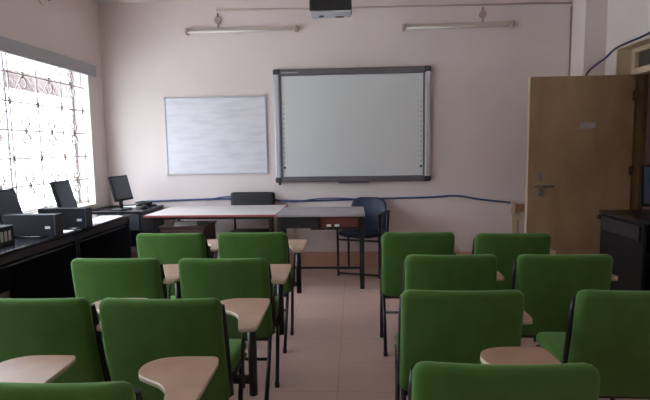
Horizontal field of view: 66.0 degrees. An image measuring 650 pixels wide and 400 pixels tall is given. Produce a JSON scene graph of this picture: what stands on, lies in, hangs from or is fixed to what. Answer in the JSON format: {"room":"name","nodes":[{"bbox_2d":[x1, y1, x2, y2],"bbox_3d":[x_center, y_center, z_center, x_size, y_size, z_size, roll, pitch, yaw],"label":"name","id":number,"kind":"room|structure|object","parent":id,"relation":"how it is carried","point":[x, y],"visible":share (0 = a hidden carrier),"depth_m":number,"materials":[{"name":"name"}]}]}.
{"room":"classroom","nodes":[
{"label":"classroom","id":0,"kind":"room"},
{"bbox_2d":[0,0,109,297],"bbox_3d":[-2.971,-0.319,1.979,0.240,3.100,8.050,-1,6,3],"label":"wall","id":1,"kind":"structure","parent":0,"point":[68,28],"depth_m":5.56,"materials":[{"name":"paint"}]},
{"bbox_2d":[39,0,49,4],"bbox_3d":[-2.652,-1.939,4.763,0.095,0.150,0.150,-1,6,3],"label":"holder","id":2,"kind":"object","parent":1,"relation":"attached to","point":[43,2],"visible":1,"depth_m":4.77,"materials":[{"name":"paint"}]},
{"bbox_2d":[0,36,95,76],"bbox_3d":[-2.759,-1.219,3.361,0.035,0.128,4.705,-1,6,3],"label":"trim","id":3,"kind":"structure","parent":1,"relation":"attached to","point":[8,46],"depth_m":4.74,"materials":[{"name":"grey paint"}]},
{"bbox_2d":[0,52,97,213],"bbox_3d":[-2.865,-0.477,3.444,0.240,1.570,4.455,-1,6,3],"label":"window","id":4,"kind":"structure","parent":1,"relation":"in","point":[76,174],"depth_m":4.82,"materials":[{"name":"grey metal"}]},
{"bbox_2d":[92,0,197,3],"bbox_3d":[0.862,-1.997,1.579,8.090,0.200,8.650,-1,6,3],"label":"ceiling","id":5,"kind":"structure","parent":0,"point":[95,1],"depth_m":5.73,"materials":[{"name":"paint"}]},
{"bbox_2d":[309,0,351,17],"bbox_3d":[0.037,-1.697,3.529,0.296,0.771,0.167,-1,6,3],"label":"projector","id":6,"kind":"object","parent":5,"relation":"hanging from","point":[318,8],"visible":1,"depth_m":3.49,"materials":[{"name":"black"}]},
{"bbox_2d":[98,0,571,251],"bbox_3d":[0.209,-0.774,5.899,6.130,3.100,0.200,-1,6,3],"label":"wall","id":7,"kind":"structure","parent":0,"point":[480,75],"depth_m":5.76,"materials":[{"name":"paint"}]},
{"bbox_2d":[163,95,267,175],"bbox_3d":[-1.283,-0.754,5.875,1.220,0.922,0.025,-1,6,3],"label":"whiteboard","id":8,"kind":"object","parent":7,"relation":"attached to","point":[204,135],"visible":1,"depth_m":5.87,"materials":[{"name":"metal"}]},
{"bbox_2d":[185,13,297,34],"bbox_3d":[-0.957,-2.021,5.697,1.290,0.231,0.077,-1,6,3],"label":"tube light","id":9,"kind":"object","parent":7,"relation":"attached to","point":[217,19],"visible":1,"depth_m":5.69,"materials":[{"name":"white plastic"}]},
{"bbox_2d":[207,196,355,201],"bbox_3d":[-0.377,-0.018,5.879,2.052,0.088,0.016,-1,6,3],"label":"cable","id":10,"kind":"object","parent":7,"relation":"attached to","point":[222,196],"visible":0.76,"depth_m":5.87,"materials":[{"name":"blue plastic"}]},
{"bbox_2d":[131,251,471,265],"bbox_3d":[0.086,0.698,5.952,5.370,0.165,0.015,-1,6,3],"label":"baseboard","id":11,"kind":"structure","parent":7,"relation":"attached to","point":[307,258],"depth_m":5.94,"materials":[{"name":"wood"}]},
{"bbox_2d":[146,195,510,202],"bbox_3d":[-0.004,0.007,5.881,4.292,0.109,0.022,-1,6,3],"label":"cable","id":12,"kind":"object","parent":7,"relation":"attached to","point":[441,195],"visible":0.83,"depth_m":5.85,"materials":[{"name":"blue plastic"}]},
{"bbox_2d":[273,65,430,184],"bbox_3d":[0.310,-0.845,5.750,1.798,1.329,0.069,-1,6,3],"label":"whiteboard","id":13,"kind":"object","parent":7,"relation":"attached to","point":[359,124],"visible":1,"depth_m":5.75,"materials":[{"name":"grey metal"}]},
{"bbox_2d":[339,181,369,182],"bbox_3d":[0.339,-0.206,5.810,0.360,0.016,0.060,-1,6,3],"label":"tray","id":14,"kind":"object","parent":13,"relation":"on","point":[339,181],"depth_m":5.79,"materials":[{"name":"grey metal"}]},
{"bbox_2d":[216,2,571,10],"bbox_3d":[0.735,-2.173,5.612,3.960,0.067,0.022,-1,6,3],"label":"conduit","id":15,"kind":"object","parent":7,"relation":"attached to","point":[532,3],"visible":1,"depth_m":5.59,"materials":[{"name":"beige"}]},
{"bbox_2d":[402,7,513,30],"bbox_3d":[1.474,-2.019,5.555,1.220,0.231,0.077,-1,6,3],"label":"tube light","id":16,"kind":"object","parent":7,"relation":"attached to","point":[482,14],"visible":1,"depth_m":5.55,"materials":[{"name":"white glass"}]},
{"bbox_2d":[510,202,524,232],"bbox_3d":[2.215,0.244,5.767,0.150,0.440,0.039,-1,6,3],"label":"board","id":17,"kind":"object","parent":7,"relation":"attached to","point":[514,207],"visible":0.93,"depth_m":5.76,"materials":[{"name":"brown wood"}]},
{"bbox_2d":[568,6,571,75],"bbox_3d":[2.730,-0.886,5.627,0.018,2.500,0.018,-1,6,3],"label":"conduit","id":18,"kind":"object","parent":7,"relation":"attached to","point":[571,6],"visible":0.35,"depth_m":5.53,"materials":[{"name":"beige"}]},
{"bbox_2d":[229,266,648,399],"bbox_3d":[0.913,1.286,1.919,8.090,0.200,8.650,-1,6,3],"label":"floor","id":19,"kind":"structure","parent":0,"point":[335,351],"depth_m":3.53,"materials":[{"name":"tile"}]},
{"bbox_2d":[0,355,75,382],"bbox_3d":[-1.175,0.849,1.505,0.634,0.818,0.629,-1,6,3],"label":"chair","id":20,"kind":"object","parent":19,"relation":"on","point":[36,368],"visible":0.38,"depth_m":1.64,"materials":[{"name":"beige wood"}]},
{"bbox_2d":[0,230,80,298],"bbox_3d":[-2.383,0.672,3.735,0.665,0.750,0.960,-1,6,3],"label":"computer desk","id":21,"kind":"object","parent":19,"relation":"on","point":[31,267],"visible":0.49,"depth_m":4.18,"materials":[{"name":"black laminate"}]},
{"bbox_2d":[0,225,14,246],"bbox_3d":[-2.388,0.252,3.495,0.333,0.135,0.170,-1,6,3],"label":"desktop computer","id":22,"kind":"object","parent":21,"relation":"on","point":[6,231],"visible":1,"depth_m":3.49,"materials":[{"name":"black plastic"}]},
{"bbox_2d":[0,188,22,224],"bbox_3d":[-2.527,0.094,3.983,0.170,0.354,0.300,-1,6,0],"label":"monitor","id":23,"kind":"object","parent":21,"relation":"on","point":[9,202],"visible":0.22,"depth_m":4.00,"materials":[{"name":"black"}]},
{"bbox_2d":[2,213,62,236],"bbox_3d":[-2.245,0.194,3.845,0.420,0.174,0.096,-1,6,3],"label":"case","id":24,"kind":"object","parent":21,"relation":"on","point":[39,224],"visible":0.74,"depth_m":3.80,"materials":[{"name":"black plastic"}]},
{"bbox_2d":[0,243,71,269],"bbox_3d":[-2.302,0.410,3.703,0.395,0.015,0.860,-1,6,3],"label":"keyboard tray","id":25,"kind":"object","parent":21,"relation":"on","point":[28,257],"depth_m":3.63,"materials":[{"name":"grey laminate"}]},
{"bbox_2d":[0,297,147,382],"bbox_3d":[-1.128,0.776,2.207,0.574,0.818,0.629,-1,6,3],"label":"chair","id":26,"kind":"object","parent":19,"relation":"on","point":[40,326],"visible":0.51,"depth_m":1.98,"materials":[{"name":"green fabric"}]},
{"bbox_2d":[63,214,132,258],"bbox_3d":[-2.326,0.570,4.713,0.665,0.750,0.970,-1,6,3],"label":"computer desk","id":27,"kind":"object","parent":19,"relation":"on","point":[111,239],"visible":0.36,"depth_m":5.15,"materials":[{"name":"black laminate"}]},
{"bbox_2d":[50,180,77,206],"bbox_3d":[-2.336,0.020,4.498,0.170,0.388,0.290,-1,6,0],"label":"monitor","id":28,"kind":"object","parent":27,"relation":"on","point":[62,191],"visible":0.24,"depth_m":4.46,"materials":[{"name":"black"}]},
{"bbox_2d":[38,207,92,228],"bbox_3d":[-2.200,0.152,4.241,0.420,0.174,0.096,-1,6,3],"label":"case","id":29,"kind":"object","parent":27,"relation":"on","point":[72,217],"visible":0.66,"depth_m":4.19,"materials":[{"name":"black plastic"}]},
{"bbox_2d":[79,225,126,241],"bbox_3d":[-2.245,0.308,4.681,0.395,0.015,0.870,-1,6,3],"label":"keyboard tray","id":30,"kind":"object","parent":27,"relation":"on","point":[87,237],"depth_m":4.63,"materials":[{"name":"grey laminate"}]},
{"bbox_2d":[92,216,121,223],"bbox_3d":[-2.121,0.186,4.726,0.220,0.004,0.520,-1,6,0],"label":"paper sheet","id":31,"kind":"object","parent":27,"relation":"on","point":[101,219],"visible":0.71,"depth_m":4.73,"materials":[{"name":"white paper"}]},
{"bbox_2d":[0,356,218,399],"bbox_3d":[-0.659,0.844,1.475,0.600,0.818,0.629,-1,6,3],"label":"chair","id":32,"kind":"object","parent":19,"relation":"on","point":[183,377],"visible":1,"depth_m":1.44,"materials":[{"name":"beige wood"}]},
{"bbox_2d":[71,258,181,337],"bbox_3d":[-1.086,0.701,2.922,0.574,0.818,0.629,-1,6,3],"label":"chair","id":33,"kind":"object","parent":19,"relation":"on","point":[94,279],"visible":0.38,"depth_m":2.69,"materials":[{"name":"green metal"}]},
{"bbox_2d":[92,201,163,246],"bbox_3d":[-2.270,0.433,5.717,0.660,0.814,0.640,-1,6,3],"label":"desk","id":34,"kind":"object","parent":19,"relation":"on","point":[138,224],"depth_m":5.53,"materials":[{"name":"black laminate"}]},
{"bbox_2d":[107,175,132,210],"bbox_3d":[-2.251,-0.080,5.525,0.170,0.374,0.340,0,6,9],"label":"monitor","id":35,"kind":"object","parent":34,"relation":"on","point":[119,185],"visible":1,"depth_m":5.49,"materials":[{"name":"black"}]},
{"bbox_2d":[92,204,156,210],"bbox_3d":[-2.362,0.078,5.760,0.784,0.014,0.232,-6,8,-41],"label":"cable","id":36,"kind":"object","parent":34,"relation":"on","point":[132,204],"visible":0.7,"depth_m":5.85,"materials":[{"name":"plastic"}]},
{"bbox_2d":[136,233,218,295],"bbox_3d":[-1.026,0.619,3.711,0.582,0.818,0.629,-1,6,3],"label":"chair","id":37,"kind":"object","parent":19,"relation":"on","point":[168,248],"visible":0.31,"depth_m":3.47,"materials":[{"name":"green fabric"}]},
{"bbox_2d":[99,297,269,399],"bbox_3d":[-0.572,0.771,2.174,0.623,0.818,0.629,-1,6,3],"label":"chair","id":38,"kind":"object","parent":19,"relation":"on","point":[136,332],"visible":0.84,"depth_m":1.96,"materials":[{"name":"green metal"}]},
{"bbox_2d":[158,221,216,258],"bbox_3d":[-1.440,0.558,5.328,0.490,0.620,0.422,-1,6,3],"label":"base cabinet","id":39,"kind":"object","parent":19,"relation":"on","point":[207,228],"visible":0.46,"depth_m":5.12,"materials":[{"name":"red laminate"}]},
{"bbox_2d":[174,221,196,225],"bbox_3d":[-1.470,0.249,5.272,0.230,0.006,0.290,-2,6,-14],"label":"paper stack","id":40,"kind":"object","parent":39,"relation":"on","point":[186,223],"visible":1,"depth_m":5.26,"materials":[{"name":"white paper"}]},
{"bbox_2d":[143,205,287,232],"bbox_3d":[-1.116,0.479,5.408,1.334,0.750,0.864,-1,6,3],"label":"table","id":41,"kind":"object","parent":19,"relation":"on","point":[178,213],"visible":0.73,"depth_m":5.12,"materials":[{"name":"white laminate"}]},
{"bbox_2d":[178,258,290,399],"bbox_3d":[-0.490,0.696,2.880,0.578,0.818,0.629,-1,6,3],"label":"chair","id":42,"kind":"object","parent":19,"relation":"on","point":[227,278],"visible":0.63,"depth_m":2.66,"materials":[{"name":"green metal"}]},
{"bbox_2d":[230,192,274,231],"bbox_3d":[-0.845,0.373,5.676,0.520,0.897,0.467,-1,6,3],"label":"office chair","id":43,"kind":"object","parent":19,"relation":"on","point":[237,198],"visible":0.35,"depth_m":5.80,"materials":[{"name":"black plastic"}]},
{"bbox_2d":[218,232,306,353],"bbox_3d":[-0.442,0.611,3.696,0.604,0.818,0.629,-1,6,3],"label":"chair","id":44,"kind":"object","parent":19,"relation":"on","point":[274,247],"visible":0.42,"depth_m":3.47,"materials":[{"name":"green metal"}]},
{"bbox_2d":[276,207,364,288],"bbox_3d":[-0.023,0.481,5.218,0.870,0.752,0.600,-1,6,3],"label":"desk","id":45,"kind":"object","parent":19,"relation":"on","point":[315,218],"visible":0.96,"depth_m":4.92,"materials":[{"name":"grey laminate"}]},
{"bbox_2d":[311,225,359,229],"bbox_3d":[0.106,0.270,5.045,0.483,0.018,0.285,-1,6,3],"label":"tray","id":46,"kind":"object","parent":45,"relation":"on","point":[313,227],"depth_m":4.91,"materials":[{"name":"black plastic"}]},
{"bbox_2d":[336,197,389,278],"bbox_3d":[0.441,0.400,5.601,0.516,0.820,0.534,1,6,19],"label":"plastic chair","id":47,"kind":"object","parent":19,"relation":"on","point":[375,208],"visible":0.75,"depth_m":5.67,"materials":[{"name":"blue plastic"}]},
{"bbox_2d":[380,232,459,356],"bbox_3d":[0.667,0.604,3.596,0.546,0.818,0.629,-1,6,3],"label":"chair","id":48,"kind":"object","parent":19,"relation":"on","point":[395,246],"visible":0.56,"depth_m":3.37,"materials":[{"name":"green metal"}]},
{"bbox_2d":[399,254,503,298],"bbox_3d":[0.710,0.678,2.880,0.546,0.818,0.629,-1,6,3],"label":"chair","id":49,"kind":"object","parent":19,"relation":"on","point":[420,272],"visible":0.29,"depth_m":2.64,"materials":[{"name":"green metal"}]},
{"bbox_2d":[394,289,532,399],"bbox_3d":[0.588,0.748,2.221,0.546,0.818,0.629,-1,6,3],"label":"chair","id":50,"kind":"object","parent":19,"relation":"on","point":[434,325],"visible":0.65,"depth_m":2.00,"materials":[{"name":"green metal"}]},
{"bbox_2d":[407,347,599,399],"bbox_3d":[0.514,0.819,1.541,0.546,0.818,0.629,-1,6,3],"label":"chair","id":51,"kind":"object","parent":19,"relation":"on","point":[504,373],"visible":1,"depth_m":1.29,"materials":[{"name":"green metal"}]},
{"bbox_2d":[472,233,555,341],"bbox_3d":[1.274,0.604,3.502,0.546,0.818,0.629,-1,6,3],"label":"chair","id":52,"kind":"object","parent":19,"relation":"on","point":[506,247],"visible":0.38,"depth_m":3.26,"materials":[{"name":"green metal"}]},
{"bbox_2d":[511,254,617,399],"bbox_3d":[1.299,0.672,2.845,0.546,0.818,0.629,-1,6,3],"label":"chair","id":53,"kind":"object","parent":19,"relation":"on","point":[548,284],"visible":0.58,"depth_m":2.62,"materials":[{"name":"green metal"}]},
{"bbox_2d":[536,290,649,399],"bbox_3d":[1.280,0.741,2.182,0.546,0.818,0.629,-1,6,3],"label":"chair","id":54,"kind":"object","parent":19,"relation":"on","point":[608,330],"visible":0.8,"depth_m":1.99,"materials":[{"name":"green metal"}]},
{"bbox_2d":[599,209,649,290],"bbox_3d":[2.429,0.547,3.484,0.775,0.900,0.572,-1,6,3],"label":"desk","id":55,"kind":"object","parent":19,"relation":"on","point":[624,234],"visible":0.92,"depth_m":3.44,"materials":[{"name":"black laminate"}]},
{"bbox_2d":[641,165,649,206],"bbox_3d":[2.387,-0.072,3.457,0.360,0.339,0.170,1,6,18],"label":"monitor","id":56,"kind":"object","parent":55,"relation":"on","point":[645,169],"visible":1,"depth_m":3.48,"materials":[{"name":"black plastic"}]},
{"bbox_2d":[646,239,649,256],"bbox_3d":[2.433,0.328,3.457,0.720,0.020,0.520,-1,6,3],"label":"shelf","id":57,"kind":"object","parent":55,"relation":"attached to","point":[647,240],"depth_m":3.41,"materials":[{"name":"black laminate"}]},
{"bbox_2d":[570,0,607,75],"bbox_3d":[2.844,-0.771,5.473,0.220,3.100,0.340,-1,6,3],"label":"pillar","id":58,"kind":"structure","parent":0,"point":[589,17],"depth_m":5.23,"materials":[{"name":"paint"}]},
{"bbox_2d":[605,0,649,74],"bbox_3d":[2.879,-0.375,1.630,0.300,3.100,8.050,-1,6,3],"label":"wall","id":59,"kind":"structure","parent":0,"point":[627,20],"depth_m":4.87,"materials":[{"name":"paint"}]},
{"bbox_2d":[525,74,635,254],"bbox_3d":[2.558,-0.205,5.033,1.023,2.050,0.075,-1,6,3],"label":"door","id":60,"kind":"structure","parent":59,"relation":"in","point":[580,128],"depth_m":5.01,"materials":[{"name":"brown wood"}]},
{"bbox_2d":[585,32,649,75],"bbox_3d":[2.780,-1.369,4.432,0.207,0.314,1.608,-1,6,3],"label":"cable","id":61,"kind":"object","parent":59,"relation":"attached to","point":[639,37],"visible":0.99,"depth_m":4.99,"materials":[{"name":"blue plastic"}]},
{"bbox_2d":[615,36,649,74],"bbox_3d":[2.952,-1.318,4.455,0.141,0.274,1.104,-1,6,3],"label":"trim","id":62,"kind":"structure","parent":59,"relation":"attached to","point":[624,53],"depth_m":4.98,"materials":[{"name":"beige wood"}]},
{"bbox_2d":[630,74,648,209],"bbox_3d":[3.052,-0.292,4.554,0.304,2.330,1.100,-1,6,3],"label":"trim","id":63,"kind":"structure","parent":59,"relation":"attached to","point":[642,81],"depth_m":5.01,"materials":[{"name":"brown wood"}]},
{"bbox_2d":[631,43,649,74],"bbox_3d":[3.073,-1.320,4.446,0.100,0.265,1.100,-1,6,3],"label":"window","id":64,"kind":"structure","parent":59,"relation":"attached to","point":[640,63],"depth_m":4.86,"materials":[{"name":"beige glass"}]},
{"bbox_2d":[642,73,649,209],"bbox_3d":[4.066,-0.633,3.951,1.800,3.100,3.650,-1,6,3],"label":"wall","id":65,"kind":"structure","parent":0,"point":[647,146],"depth_m":5.60,"materials":[{"name":"paint"}]},
{"label":"outside","id":66,"kind":"structure","parent":0,"visible":0},
{"bbox_2d":[4,68,67,97],"bbox_3d":[-3.455,-1.200,4.358,0.167,0.229,6.501,-1,6,3],"label":"corrugated awning","id":67,"kind":"object","parent":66,"point":[13,78],"visible":0.39,"depth_m":5.78,"materials":[{"name":"white metal"}]},
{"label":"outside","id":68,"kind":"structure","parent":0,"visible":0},
{"bbox_2d":[2,186,74,209],"bbox_3d":[-16.274,1.819,6.179,26.740,0.200,50.000,-1,6,3],"label":"ground","id":69,"kind":"structure","parent":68,"point":[35,202],"depth_m":23.71,"materials":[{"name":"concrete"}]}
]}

